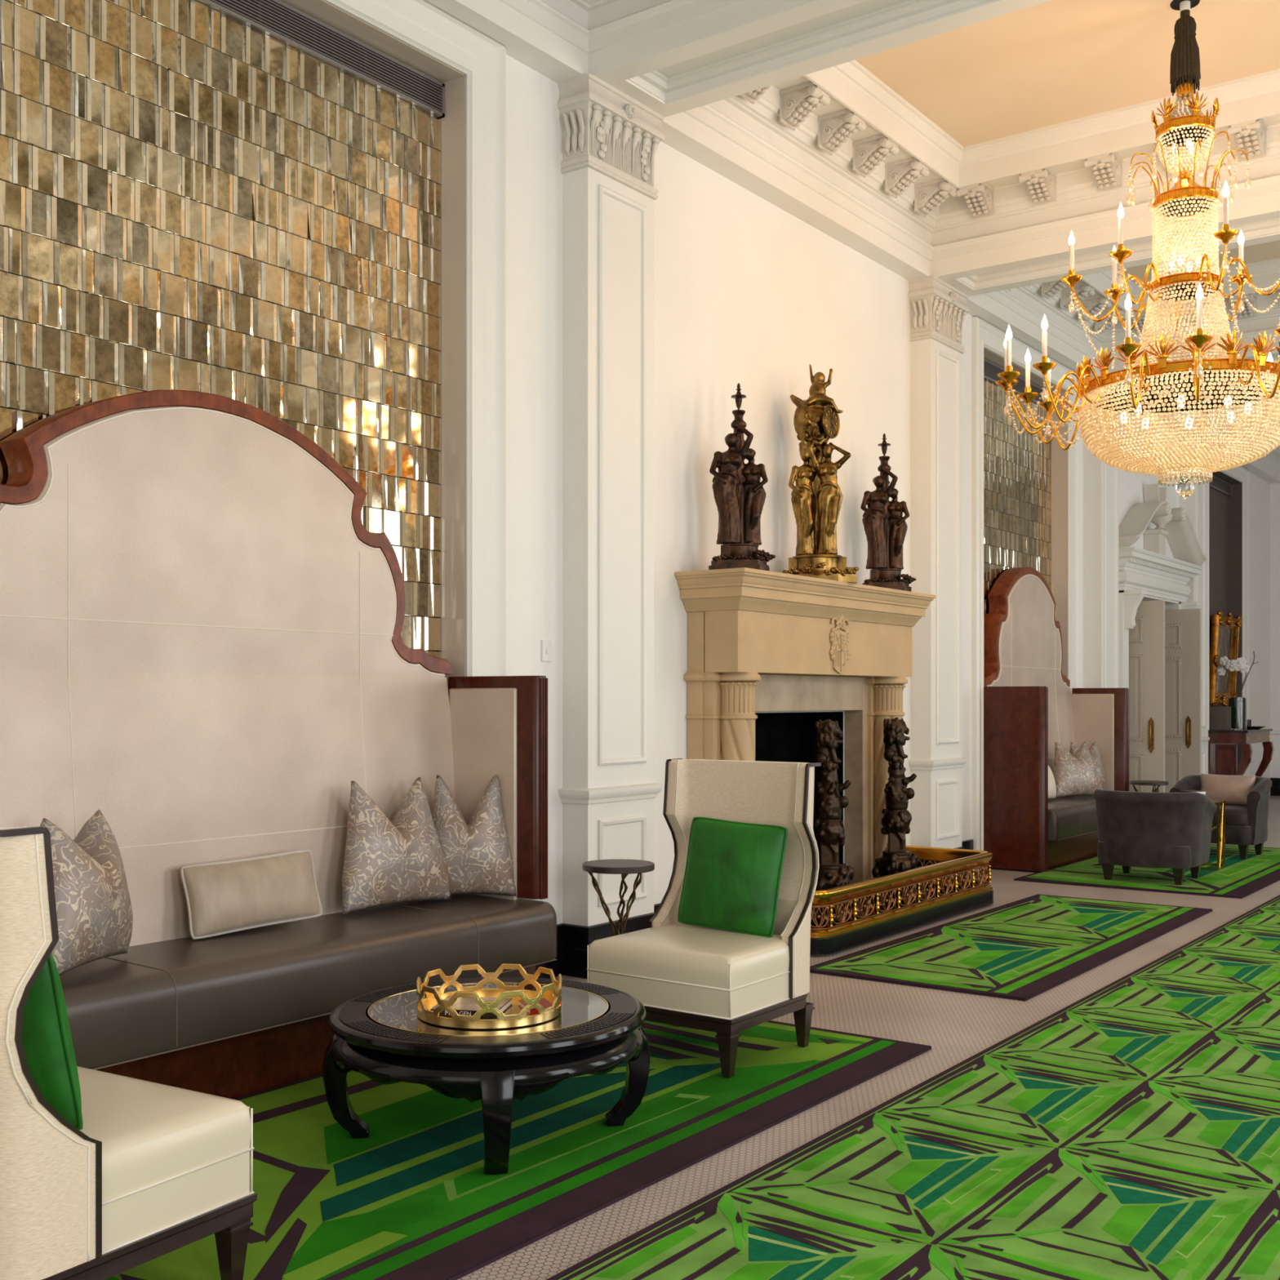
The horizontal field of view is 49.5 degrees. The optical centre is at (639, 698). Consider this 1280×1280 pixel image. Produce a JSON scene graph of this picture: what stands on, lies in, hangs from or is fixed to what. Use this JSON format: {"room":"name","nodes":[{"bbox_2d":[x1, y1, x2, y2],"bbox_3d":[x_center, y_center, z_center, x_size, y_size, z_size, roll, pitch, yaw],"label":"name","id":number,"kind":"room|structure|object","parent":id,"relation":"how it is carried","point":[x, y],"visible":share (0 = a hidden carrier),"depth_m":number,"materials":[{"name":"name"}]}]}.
{"room":"hotel lobby","nodes":[
{"label":"hotel lobby","id":0,"kind":"room"},
{"bbox_2d":[326,1,1270,924],"bbox_3d":[1.956,-1.350,10.831,0.340,5.600,25.400,0,0,36],"label":"wall","id":1,"kind":"structure","parent":0,"point":[748,293],"depth_m":8.35,"materials":[{"name":"paint"}]},
{"bbox_2d":[0,0,440,657],"bbox_3d":[-1.836,-1.249,5.626,0.021,3.198,2.910,0,0,36],"label":"mirror panel","id":2,"kind":"object","parent":1,"relation":"attached to","point":[193,198],"visible":0.61,"depth_m":5.75,"materials":[{"name":"gold metal"}]},
{"bbox_2d":[194,0,444,118],"bbox_3d":[-1.823,-2.925,5.617,0.030,0.160,2.900,0,0,36],"label":"air vent","id":3,"kind":"object","parent":1,"relation":"in","point":[277,20],"visible":1,"depth_m":6.23,"materials":[{"name":"grey metal"}]},
{"bbox_2d":[280,0,465,688],"bbox_3d":[-1.840,-0.795,5.629,0.328,4.490,2.960,0,0,36],"label":"trim","id":4,"kind":"structure","parent":1,"relation":"attached to","point":[453,124],"depth_m":6.74,"materials":[{"name":"paint"}]},
{"bbox_2d":[323,0,506,676],"bbox_3d":[-1.692,-0.887,5.521,0.075,4.675,3.420,0,0,36],"label":"trim","id":5,"kind":"structure","parent":1,"relation":"attached to","point":[422,26],"depth_m":6.75,"materials":[{"name":"paint"}]},
{"bbox_2d":[541,640,551,661],"bbox_3d":[-0.483,-0.250,7.189,0.018,0.110,0.070,0,0,36],"label":"wall switch","id":6,"kind":"object","parent":1,"relation":"attached to","point":[545,644],"visible":1,"depth_m":7.18,"materials":[{"name":"white plastic"}]},
{"bbox_2d":[556,72,665,978],"bbox_3d":[-0.136,-0.890,7.474,0.261,4.680,0.682,0,0,36],"label":"pilaster","id":7,"kind":"object","parent":1,"relation":"attached to","point":[611,140],"depth_m":7.33,"materials":[{"name":"white paint"}]},
{"bbox_2d":[422,0,817,83],"bbox_3d":[1.655,-3.603,3.571,7.740,0.746,3.600,0,0,36],"label":"trim","id":8,"kind":"structure","parent":1,"relation":"attached to","point":[560,40],"depth_m":6.92,"materials":[{"name":"paint"}]},
{"bbox_2d":[535,839,973,978],"bbox_3d":[2.042,1.316,10.645,0.020,0.268,24.800,0,0,36],"label":"baseboard","id":9,"kind":"structure","parent":1,"relation":"attached to","point":[557,966],"depth_m":7.26,"materials":[{"name":"black stone"}]},
{"bbox_2d":[594,0,1051,117],"bbox_3d":[2.906,-3.290,5.283,7.740,0.120,0.640,0,0,36],"label":"trim","id":10,"kind":"structure","parent":1,"relation":"attached to","point":[818,35],"depth_m":6.95,"materials":[{"name":"paint"}]},
{"bbox_2d":[907,275,969,879],"bbox_3d":[2.365,-0.890,10.898,0.261,4.680,0.682,0,0,36],"label":"pilaster","id":11,"kind":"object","parent":1,"relation":"attached to","point":[939,310],"depth_m":10.71,"materials":[{"name":"paint"}]},
{"bbox_2d":[661,59,1279,279],"bbox_3d":[4.156,-3.603,6.995,7.740,0.746,3.600,0,0,36],"label":"trim","id":12,"kind":"structure","parent":1,"relation":"attached to","point":[836,148],"depth_m":9.48,"materials":[{"name":"paint"}]},
{"bbox_2d":[983,358,1004,384],"bbox_3d":[3.161,-2.917,12.439,0.030,0.176,0.458,0,0,36],"label":"air vent","id":13,"kind":"object","parent":1,"relation":"in","point":[992,371],"depth_m":12.40,"materials":[{"name":"grey metal"}]},
{"bbox_2d":[1004,288,1012,293],"bbox_3d":[3.163,-3.515,11.869,0.045,0.090,0.090,0,0,36],"label":"wall sensor","id":14,"kind":"object","parent":1,"relation":"attached to","point":[1007,291],"visible":0.34,"depth_m":11.86,"materials":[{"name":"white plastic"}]},
{"bbox_2d":[983,378,1051,614],"bbox_3d":[3.426,-1.249,12.829,0.021,3.198,2.150,0,0,36],"label":"mirror panel","id":15,"kind":"object","parent":1,"relation":"attached to","point":[1017,468],"visible":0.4,"depth_m":12.87,"materials":[{"name":"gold mirror"}]},
{"bbox_2d":[1012,376,1025,394],"bbox_3d":[3.517,-2.918,12.925,0.030,0.171,0.309,0,0,36],"label":"air vent","id":16,"kind":"object","parent":1,"relation":"in","point":[1020,387],"depth_m":12.96,"materials":[{"name":"grey metal"}]},
{"bbox_2d":[972,316,1078,871],"bbox_3d":[3.570,-0.885,12.723,0.075,4.670,2.560,0,0,36],"label":"trim","id":17,"kind":"structure","parent":1,"relation":"attached to","point":[984,335],"depth_m":11.79,"materials":[{"name":"paint"}]},
{"bbox_2d":[983,347,1066,677],"bbox_3d":[3.422,-0.795,12.832,0.328,4.490,2.200,0,0,36],"label":"trim","id":18,"kind":"structure","parent":1,"relation":"attached to","point":[1059,456],"depth_m":13.64,"materials":[{"name":"paint"}]},
{"bbox_2d":[1030,382,1043,404],"bbox_3d":[3.792,-2.917,13.302,0.030,0.175,0.327,0,0,36],"label":"air vent","id":19,"kind":"object","parent":1,"relation":"in","point":[1034,388],"depth_m":13.31,"materials":[{"name":"grey metal"}]},
{"bbox_2d":[1084,376,1119,688],"bbox_3d":[4.754,-0.890,14.168,0.261,4.680,0.662,0,0,36],"label":"trim","id":20,"kind":"structure","parent":1,"relation":"attached to","point":[1101,480],"depth_m":13.98,"materials":[{"name":"white paint"}]},
{"bbox_2d":[936,210,1279,296],"bbox_3d":[5.407,-3.290,8.707,7.740,0.120,0.640,0,0,36],"label":"trim","id":21,"kind":"structure","parent":1,"relation":"attached to","point":[1264,228],"depth_m":10.35,"materials":[{"name":"paint"}]},
{"bbox_2d":[966,257,1279,377],"bbox_3d":[6.604,-3.603,10.346,7.740,0.746,3.420,0,0,36],"label":"trim","id":22,"kind":"structure","parent":1,"relation":"attached to","point":[1024,309],"depth_m":12.87,"materials":[{"name":"paint"}]},
{"bbox_2d":[1119,483,1207,688],"bbox_3d":[5.895,-0.480,15.645,0.338,3.860,2.840,0,0,36],"label":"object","id":23,"kind":"object","parent":1,"relation":"attached to","point":[1148,573],"visible":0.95,"depth_m":15.49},
{"bbox_2d":[1128,600,1164,792],"bbox_3d":[5.331,0.195,15.010,0.660,2.500,0.104,0,0,36],"label":"door","id":24,"kind":"structure","parent":23,"relation":"attached to","point":[1147,637],"depth_m":14.91,"materials":[{"name":"beige paint"}]},
{"bbox_2d":[1164,608,1200,792],"bbox_3d":[6.276,0.195,16.388,0.660,2.500,0.104,0,0,36],"label":"door","id":25,"kind":"structure","parent":23,"relation":"attached to","point":[1182,626],"depth_m":16.31,"materials":[{"name":"beige paint"}]},
{"bbox_2d":[1177,430,1209,773],"bbox_3d":[6.801,-0.890,16.970,0.261,4.680,0.662,0,0,36],"label":"trim","id":26,"kind":"structure","parent":1,"relation":"attached to","point":[1194,504],"depth_m":16.99,"materials":[{"name":"white paint"}]},
{"bbox_2d":[1152,402,1277,431],"bbox_3d":[8.820,-3.603,13.378,7.740,0.746,2.850,0,0,36],"label":"trim","id":27,"kind":"structure","parent":1,"relation":"attached to","point":[1171,415],"depth_m":16.43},
{"bbox_2d":[1208,475,1231,496],"bbox_3d":[7.745,-2.925,18.714,0.030,0.160,1.860,0,0,36],"label":"air vent","id":28,"kind":"object","parent":1,"relation":"in","point":[1217,483],"visible":0.59,"depth_m":19.00,"materials":[{"name":"grey metal"}]},
{"bbox_2d":[1208,471,1241,768],"bbox_3d":[7.729,-0.795,18.726,0.328,4.490,1.920,0,0,36],"label":"wall panel","id":29,"kind":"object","parent":1,"relation":"attached to","point":[1224,510],"depth_m":19.35,"materials":[{"name":"black paint"}]},
{"bbox_2d":[1208,610,1242,706],"bbox_3d":[7.978,-0.532,18.909,0.176,1.316,1.293,0,0,36],"label":"mirror","id":30,"kind":"object","parent":1,"relation":"attached to","point":[1224,629],"visible":0.8,"depth_m":18.85,"materials":[{"name":"gold metal"}]},
{"bbox_2d":[1205,449,1248,775],"bbox_3d":[7.877,-0.885,18.618,0.075,4.670,2.280,0,0,36],"label":"trim","id":31,"kind":"structure","parent":1,"relation":"attached to","point":[1240,473],"depth_m":19.38,"materials":[{"name":"paint"}]},
{"bbox_2d":[1198,422,1279,437],"bbox_3d":[9.843,-3.290,14.779,7.740,0.120,0.620,0,0,36],"label":"trim","id":32,"kind":"structure","parent":1,"relation":"attached to","point":[1279,422],"depth_m":16.82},
{"bbox_2d":[1208,434,1279,482],"bbox_3d":[11.250,-3.603,16.705,7.740,0.746,4.150,0,0,36],"label":"trim","id":33,"kind":"structure","parent":1,"relation":"attached to","point":[1267,468],"depth_m":20.00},
{"bbox_2d":[1240,352,1279,362],"bbox_3d":[7.796,-3.290,11.977,7.740,0.120,0.620,0,0,36],"label":"trim","id":34,"kind":"structure","parent":1,"relation":"attached to","point":[1275,356],"depth_m":13.13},
{"bbox_2d":[457,795,1279,1279],"bbox_3d":[4.976,1.500,8.625,8.940,0.100,25.400,0,0,36],"label":"floor","id":35,"kind":"structure","parent":0,"point":[957,1026],"depth_m":6.11,"materials":[{"name":"carpet"}]},
{"bbox_2d":[0,389,556,1098],"bbox_3d":[-1.501,0.118,5.381,0.777,2.664,2.850,0,0,36],"label":"settee","id":36,"kind":"object","parent":35,"relation":"on","point":[203,651],"visible":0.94,"depth_m":5.38,"materials":[{"name":"fabric"}]},
{"bbox_2d":[40,809,133,974],"bbox_3d":[-1.880,0.643,4.652,0.266,0.517,0.550,0,0,7],"label":"cushion","id":37,"kind":"object","parent":36,"relation":"on","point":[94,909],"visible":0.73,"depth_m":4.54,"materials":[{"name":"fabric"}]},
{"bbox_2d":[180,848,322,939],"bbox_3d":[-1.521,0.762,5.467,0.145,0.289,0.618,0,0,40],"label":"lumbar cushion","id":38,"kind":"object","parent":36,"relation":"on","point":[233,895],"visible":1,"depth_m":5.39,"materials":[{"name":"beige fabric"}]},
{"bbox_2d":[342,777,452,915],"bbox_3d":[-1.073,0.626,6.040,0.204,0.553,0.594,0,0,42],"label":"cushion","id":39,"kind":"object","parent":36,"relation":"on","point":[402,860],"visible":1,"depth_m":5.93,"materials":[{"name":"fabric"}]},
{"bbox_2d":[431,773,516,896],"bbox_3d":[-0.784,0.623,6.316,0.440,0.557,0.169,0,0,-11],"label":"cushion","id":40,"kind":"object","parent":36,"relation":"on","point":[477,856],"visible":0.88,"depth_m":6.27,"materials":[{"name":"fabric"}]},
{"bbox_2d":[105,1020,931,1279],"bbox_3d":[-0.544,1.443,4.790,1.710,0.014,3.595,0,0,36],"label":"area rug","id":41,"kind":"object","parent":35,"relation":"on","point":[414,1198],"visible":0.61,"depth_m":4.39,"materials":[{"name":"green carpet"}]},
{"bbox_2d":[0,825,257,1279],"bbox_3d":[-1.420,0.850,3.266,0.714,1.170,0.710,0,0,31],"label":"slipper chair","id":42,"kind":"object","parent":41,"relation":"on","point":[153,1171],"visible":0.94,"depth_m":2.99,"materials":[{"name":"beige fabric"}]},
{"bbox_2d":[21,952,83,1129],"bbox_3d":[-1.459,0.748,3.167,0.468,0.430,0.176,0,0,31],"label":"velvet pillow","id":43,"kind":"object","parent":42,"relation":"on","point":[46,1037],"visible":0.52,"depth_m":3.04,"materials":[{"name":"fabric"}]},
{"bbox_2d":[76,1066,250,1201],"bbox_3d":[-1.379,1.031,3.335,0.688,0.132,0.543,0,0,31],"label":"seat cushion","id":44,"kind":"object","parent":42,"relation":"on","point":[148,1137],"depth_m":3.22,"materials":[{"name":"beige leather"}]},
{"bbox_2d":[322,977,650,1174],"bbox_3d":[-0.503,1.231,4.628,1.079,0.408,1.079,0,0,36],"label":"coffee table","id":45,"kind":"object","parent":41,"relation":"on","point":[380,1035],"visible":0.86,"depth_m":4.27,"materials":[{"name":"black paint"}]},
{"bbox_2d":[416,963,561,1029],"bbox_3d":[-0.492,0.969,4.539,0.473,0.116,0.473,0,0,36],"label":"decorative bowl","id":46,"kind":"object","parent":45,"relation":"on","point":[514,1016],"visible":0.99,"depth_m":4.42,"materials":[{"name":"gold metal"}]},
{"bbox_2d":[430,995,512,1018],"bbox_3d":[-0.550,1.009,4.544,0.220,0.023,0.201,0,0,9],"label":"book","id":47,"kind":"object","parent":46,"relation":"on","point":[463,1006],"visible":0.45,"depth_m":4.50,"materials":[{"name":"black paper"}]},
{"bbox_2d":[518,997,551,1015],"bbox_3d":[-0.337,1.010,4.556,0.090,0.020,0.150,0,0,-20],"label":"book","id":48,"kind":"object","parent":46,"relation":"on","point":[544,1002],"visible":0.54,"depth_m":4.54,"materials":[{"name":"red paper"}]},
{"bbox_2d":[586,758,821,1077],"bbox_3d":[0.269,0.850,5.708,0.714,1.170,0.710,0,0,36],"label":"slipper chair","id":49,"kind":"object","parent":41,"relation":"on","point":[725,983],"visible":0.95,"depth_m":5.63,"materials":[{"name":"beige fabric"}]},
{"bbox_2d":[588,923,789,989],"bbox_3d":[0.222,1.031,5.644,0.688,0.132,0.543,0,0,36],"label":"seat cushion","id":50,"kind":"object","parent":49,"relation":"on","point":[682,956],"depth_m":5.47,"materials":[{"name":"beige leather"}]},
{"bbox_2d":[677,817,787,937],"bbox_3d":[0.383,0.739,5.796,0.486,0.467,0.170,0,0,34],"label":"velvet pillow","id":51,"kind":"object","parent":49,"relation":"on","point":[733,870],"visible":1,"depth_m":5.73,"materials":[{"name":"fabric"}]},
{"bbox_2d":[582,858,654,936],"bbox_3d":[-0.106,1.130,6.839,0.356,0.639,0.356,0,0,-27],"label":"side table","id":52,"kind":"object","parent":35,"relation":"on","point":[624,867],"visible":0.66,"depth_m":6.80,"materials":[{"name":"brown metal"}]},
{"bbox_2d":[675,567,935,899],"bbox_3d":[1.017,0.352,9.152,0.845,2.195,2.590,0,0,36],"label":"fireplace surround","id":53,"kind":"object","parent":35,"relation":"on","point":[758,640],"visible":0.45,"depth_m":8.89,"materials":[{"name":"stone"}]},
{"bbox_2d":[708,382,775,571],"bbox_3d":[0.607,-1.311,8.198,0.389,1.130,0.290,0,0,7],"label":"bronze statue","id":54,"kind":"object","parent":53,"relation":"on","point":[739,493],"visible":1,"depth_m":8.16,"materials":[{"name":"metal"}]},
{"bbox_2d":[675,567,935,617],"bbox_3d":[1.164,-0.667,9.045,0.481,0.155,2.590,0,0,36],"label":"mantel shelf","id":55,"kind":"object","parent":53,"relation":"attached to","point":[743,584],"depth_m":8.41,"materials":[{"name":"stone"}]},
{"bbox_2d":[782,364,858,583],"bbox_3d":[1.169,-1.460,8.973,0.486,1.429,0.340,0,0,7],"label":"statue","id":56,"kind":"object","parent":53,"relation":"on","point":[816,499],"visible":1,"depth_m":8.92,"materials":[{"name":"gold metal"}]},
{"bbox_2d":[790,364,843,455],"bbox_3d":[1.128,-1.866,8.987,0.277,0.618,0.260,0,0,-26],"label":"clock","id":57,"kind":"object","parent":56,"relation":"on","point":[816,420],"depth_m":8.93,"materials":[{"name":"brown metal"}]},
{"bbox_2d":[860,433,915,591],"bbox_3d":[1.745,-1.311,9.757,0.389,1.130,0.290,0,0,7],"label":"bronze statue","id":58,"kind":"object","parent":53,"relation":"on","point":[885,526],"visible":1,"depth_m":9.72,"materials":[{"name":"metal"}]},
{"bbox_2d":[810,893,942,928],"bbox_3d":[1.252,1.427,9.148,1.070,0.044,2.350,0,0,36],"label":"hearth slab","id":59,"kind":"object","parent":35,"relation":"on","point":[931,895],"depth_m":9.24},
{"bbox_2d":[810,719,862,925],"bbox_3d":[1.191,0.768,8.711,0.428,1.283,0.403,0,0,7],"label":"andiron","id":60,"kind":"object","parent":59,"relation":"on","point":[828,828],"visible":0.64,"depth_m":8.65,"materials":[{"name":"brown metal"}]},
{"bbox_2d":[865,717,927,906],"bbox_3d":[1.757,0.772,9.486,0.431,1.290,0.408,0,0,7],"label":"andiron","id":61,"kind":"object","parent":59,"relation":"on","point":[896,820],"visible":0.77,"depth_m":9.43,"materials":[{"name":"brown metal"}]},
{"bbox_2d":[809,845,993,955],"bbox_3d":[1.417,1.256,9.034,0.900,0.359,2.580,0,0,36],"label":"fireplace fender","id":62,"kind":"object","parent":59,"relation":"on","point":[960,895],"visible":0.8,"depth_m":8.64,"materials":[{"name":"gold metal"}]},
{"bbox_2d":[546,894,1279,1279],"bbox_3d":[4.911,1.443,8.239,2.630,0.014,21.900,0,0,36],"label":"runner rug","id":63,"kind":"object","parent":35,"relation":"on","point":[1131,1131],"visible":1,"depth_m":4.29,"materials":[{"name":"green carpet"}]},
{"bbox_2d":[809,893,1212,1000],"bbox_3d":[2.386,1.443,8.424,1.225,0.014,3.500,0,0,36],"label":"area rug","id":64,"kind":"object","parent":35,"relation":"on","point":[1023,949],"visible":0.98,"depth_m":8.00,"materials":[{"name":"green carpet"}]},
{"bbox_2d":[983,566,1128,871],"bbox_3d":[3.791,0.118,12.624,0.777,2.664,2.306,0,0,36],"label":"settee","id":65,"kind":"object","parent":35,"relation":"on","point":[1029,705],"visible":0.88,"depth_m":12.15,"materials":[{"name":"fabric"}]},
{"bbox_2d":[1048,765,1056,799],"bbox_3d":[3.584,0.742,12.367,0.169,0.309,0.483,0,0,36],"label":"lumbar cushion","id":66,"kind":"object","parent":65,"relation":"on","point":[1051,783],"visible":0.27,"depth_m":12.37,"materials":[{"name":"beige fabric"}]},
{"bbox_2d":[1053,742,1102,797],"bbox_3d":[4.027,0.650,12.822,0.572,0.504,0.201,0,0,-25],"label":"cushion","id":67,"kind":"object","parent":65,"relation":"on","point":[1077,774],"visible":0.99,"depth_m":12.74,"materials":[{"name":"fabric"}]},
{"bbox_2d":[1069,741,1107,790],"bbox_3d":[4.250,0.655,13.212,0.506,0.494,0.182,0,0,-28],"label":"cushion","id":68,"kind":"object","parent":65,"relation":"on","point":[1093,749],"visible":0.28,"depth_m":13.21,"materials":[{"name":"fabric"}]},
{"bbox_2d":[1013,844,1279,898],"bbox_3d":[4.773,1.443,12.068,1.710,0.014,3.720,0,0,36],"label":"area rug","id":69,"kind":"object","parent":35,"relation":"on","point":[1239,878],"visible":0.62,"depth_m":11.19,"materials":[{"name":"green carpet"}]},
{"bbox_2d":[1093,788,1217,884],"bbox_3d":[4.076,1.077,11.064,0.858,0.715,0.853,0,0,35],"label":"barrel armchair","id":70,"kind":"object","parent":69,"relation":"on","point":[1144,829],"visible":1,"depth_m":10.73,"materials":[{"name":"grey fabric"}]},
{"bbox_2d":[1189,800,1225,870],"bbox_3d":[4.787,1.151,11.859,0.366,0.567,0.364,0,0,30],"label":"side table","id":71,"kind":"object","parent":69,"relation":"on","point":[1220,833],"visible":0.43,"depth_m":11.76,"materials":[{"name":"gold metal"}]},
{"bbox_3d":[4.715,0.856,11.862,0.180,0.028,0.140,0,0,-17],"label":"book","id":72,"kind":"object","parent":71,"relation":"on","visible":0},
{"bbox_3d":[4.715,0.828,11.862,0.180,0.028,0.140,0,0,-9],"label":"book","id":73,"kind":"object","parent":72,"relation":"on","visible":0},
{"bbox_2d":[1178,790,1205,794],"bbox_3d":[4.723,0.800,11.856,0.180,0.028,0.140,0,0,-29],"label":"book","id":74,"kind":"object","parent":73,"relation":"on","point":[1181,791],"visible":0.5,"depth_m":11.82,"materials":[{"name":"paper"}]},
{"bbox_2d":[1168,774,1271,859],"bbox_3d":[5.387,1.077,12.799,0.798,0.715,0.793,0,0,39],"label":"barrel armchair","id":75,"kind":"object","parent":69,"relation":"on","point":[1245,825],"visible":0.59,"depth_m":12.43,"materials":[{"name":"grey fabric"}]},
{"bbox_2d":[1200,773,1255,805],"bbox_3d":[5.411,0.836,12.780,0.480,0.277,0.171,0,0,36],"label":"lumbar cushion","id":76,"kind":"object","parent":75,"relation":"on","point":[1234,789],"visible":0.87,"depth_m":12.71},
{"bbox_2d":[1212,804,1248,826],"bbox_3d":[5.346,1.060,12.749,0.595,0.150,0.665,0,0,39],"label":"seat cushion","id":77,"kind":"object","parent":75,"relation":"on","point":[1235,815],"depth_m":12.40,"materials":[{"name":"grey fabric"}]},
{"bbox_2d":[1128,780,1168,792],"bbox_3d":[5.251,1.150,14.307,0.380,0.600,0.380,0,0,-33],"label":"side table","id":78,"kind":"object","parent":35,"relation":"on","point":[1154,783],"visible":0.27,"depth_m":14.20,"materials":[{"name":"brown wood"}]},
{"bbox_2d":[1208,728,1274,776],"bbox_3d":[7.876,0.925,18.185,0.545,1.050,1.400,0,0,36],"label":"console table","id":79,"kind":"object","parent":35,"relation":"on","point":[1222,746],"visible":0.59,"depth_m":17.73,"materials":[{"name":"brown wood"}]},
{"bbox_2d":[1210,706,1231,729],"bbox_3d":[7.531,0.249,17.966,0.206,0.300,0.200,0,0,36],"label":"box","id":80,"kind":"object","parent":79,"relation":"on","point":[1220,717],"visible":1,"depth_m":17.89,"materials":[{"name":"beige fabric"}]},
{"bbox_2d":[1216,651,1257,729],"bbox_3d":[7.833,-0.111,18.180,0.472,1.021,0.229,0,0,11],"label":"vase","id":81,"kind":"object","parent":79,"relation":"on","point":[1238,704],"visible":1,"depth_m":18.10,"materials":[{"name":"silver glass"}]},
{"bbox_2d":[1247,719,1251,726],"bbox_3d":[8.209,0.339,18.747,0.104,0.120,0.104,0,0,36],"label":"candle cup","id":82,"kind":"object","parent":79,"relation":"on","point":[1249,721],"visible":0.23,"depth_m":18.70,"materials":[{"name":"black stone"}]},
{"bbox_2d":[1247,726,1266,728],"bbox_3d":[8.161,0.382,18.460,0.320,0.034,0.318,0,0,36],"label":"shallow dish","id":83,"kind":"object","parent":79,"relation":"on","point":[1248,727],"visible":0.75,"depth_m":18.34,"materials":[{"name":"black stone"}]},
{"bbox_2d":[855,0,1279,283],"bbox_3d":[5.218,-4.062,8.448,8.340,0.176,25.600,0,0,36],"label":"ceiling","id":84,"kind":"structure","parent":0,"point":[1052,62],"depth_m":8.66,"materials":[{"name":"paint"}]},
{"bbox_2d":[995,0,1279,499],"bbox_3d":[3.123,-2.556,7.916,1.946,2.836,1.897,0,0,41],"label":"chandelier","id":85,"kind":"object","parent":84,"relation":"hanging from","point":[1227,380],"visible":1,"depth_m":7.75,"materials":[{"name":"gold"}]},
{"bbox_2d":[1004,347,1006,372],"bbox_3d":[2.128,-1.959,8.046,0.027,0.152,0.026,0,0,36],"label":"candle","id":86,"kind":"object","parent":85,"relation":"on","point":[1005,350],"depth_m":8.04,"materials":[{"name":"wax"}]},
{"bbox_2d":[1006,339,1011,365],"bbox_3d":[2.090,-1.959,7.855,0.027,0.152,0.026,0,0,36],"label":"candle","id":87,"kind":"object","parent":85,"relation":"on","point":[1009,341],"depth_m":7.84,"materials":[{"name":"wax"}]},
{"bbox_2d":[1025,362,1030,386],"bbox_3d":[2.346,-1.959,8.386,0.027,0.152,0.026,0,0,36],"label":"candle","id":88,"kind":"object","parent":85,"relation":"on","point":[1028,364],"depth_m":8.37,"materials":[{"name":"wax"}]},
{"bbox_2d":[1042,328,1047,355],"bbox_3d":[2.229,-1.959,7.640,0.027,0.152,0.026,0,0,36],"label":"candle","id":89,"kind":"object","parent":85,"relation":"on","point":[1044,331],"depth_m":7.63,"materials":[{"name":"wax"}]},
{"bbox_2d":[1045,372,1050,395],"bbox_3d":[2.542,-1.959,8.634,0.027,0.152,0.026,0,0,36],"label":"candle","id":90,"kind":"object","parent":85,"relation":"on","point":[1048,375],"depth_m":8.62,"materials":[{"name":"wax"}]},
{"bbox_2d":[1069,244,1074,270],"bbox_3d":[2.534,-2.589,8.141,0.027,0.152,0.026,0,0,36],"label":"candle","id":91,"kind":"object","parent":85,"relation":"on","point":[1071,247],"depth_m":8.13,"materials":[{"name":"wax"}]},
{"bbox_2d":[1111,258,1116,284],"bbox_3d":[2.876,-2.589,8.407,0.027,0.152,0.026,0,0,36],"label":"candle","id":92,"kind":"object","parent":85,"relation":"on","point":[1114,261],"depth_m":8.40,"materials":[{"name":"wax"}]},
{"bbox_2d":[1118,217,1123,244],"bbox_3d":[2.663,-2.589,7.682,0.027,0.152,0.026,0,0,36],"label":"candle","id":93,"kind":"object","parent":85,"relation":"on","point":[1120,219],"depth_m":7.67,"materials":[{"name":"wax"}]},
{"bbox_2d":[1125,308,1130,337],"bbox_3d":[2.550,-1.959,7.242,0.027,0.152,0.026,0,0,36],"label":"candle","id":94,"kind":"object","parent":85,"relation":"on","point":[1127,310],"depth_m":7.23,"materials":[{"name":"wax"}]},
{"bbox_2d":[1196,299,1202,328],"bbox_3d":[2.852,-1.959,7.067,0.027,0.152,0.026,0,0,36],"label":"candle","id":95,"kind":"object","parent":85,"relation":"on","point":[1199,302],"depth_m":7.06,"materials":[{"name":"wax"}]},
{"bbox_2d":[1222,195,1228,224],"bbox_3d":[3.109,-2.589,7.359,0.027,0.152,0.026,0,0,36],"label":"candle","id":96,"kind":"object","parent":85,"relation":"on","point":[1225,199],"depth_m":7.35,"materials":[{"name":"wax"}]},
{"bbox_2d":[1238,244,1243,269],"bbox_3d":[3.524,-2.589,8.129,0.027,0.152,0.026,0,0,36],"label":"candle","id":97,"kind":"object","parent":85,"relation":"on","point":[1241,246],"depth_m":8.12,"materials":[{"name":"wax"}]},
{"bbox_2d":[1270,483,1279,777],"bbox_3d":[12.681,-1.350,18.663,8.340,5.600,0.300,0,0,36],"label":"wall","id":98,"kind":"structure","parent":0,"point":[1274,487],"depth_m":20.78,"materials":[{"name":"paint"}]},
{"bbox_2d":[1268,480,1279,484],"bbox_3d":[12.562,-3.290,18.501,7.740,0.120,0.300,0,0,36],"label":"trim","id":99,"kind":"structure","parent":98,"relation":"attached to","point":[1270,482],"depth_m":20.73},
{"bbox_2d":[1270,777,1279,795],"bbox_3d":[12.586,1.316,18.534,7.740,0.268,0.020,0,0,36],"label":"baseboard","id":100,"kind":"structure","parent":98,"relation":"attached to","point":[1275,788],"depth_m":20.76,"materials":[{"name":"black stone"}]},
{"bbox_2d":[1270,730,1279,734],"bbox_3d":[12.577,-1.025,18.521,7.740,4.410,0.070,0,0,36],"label":"trim","id":101,"kind":"structure","parent":98,"relation":"attached to","point":[1273,732],"depth_m":20.75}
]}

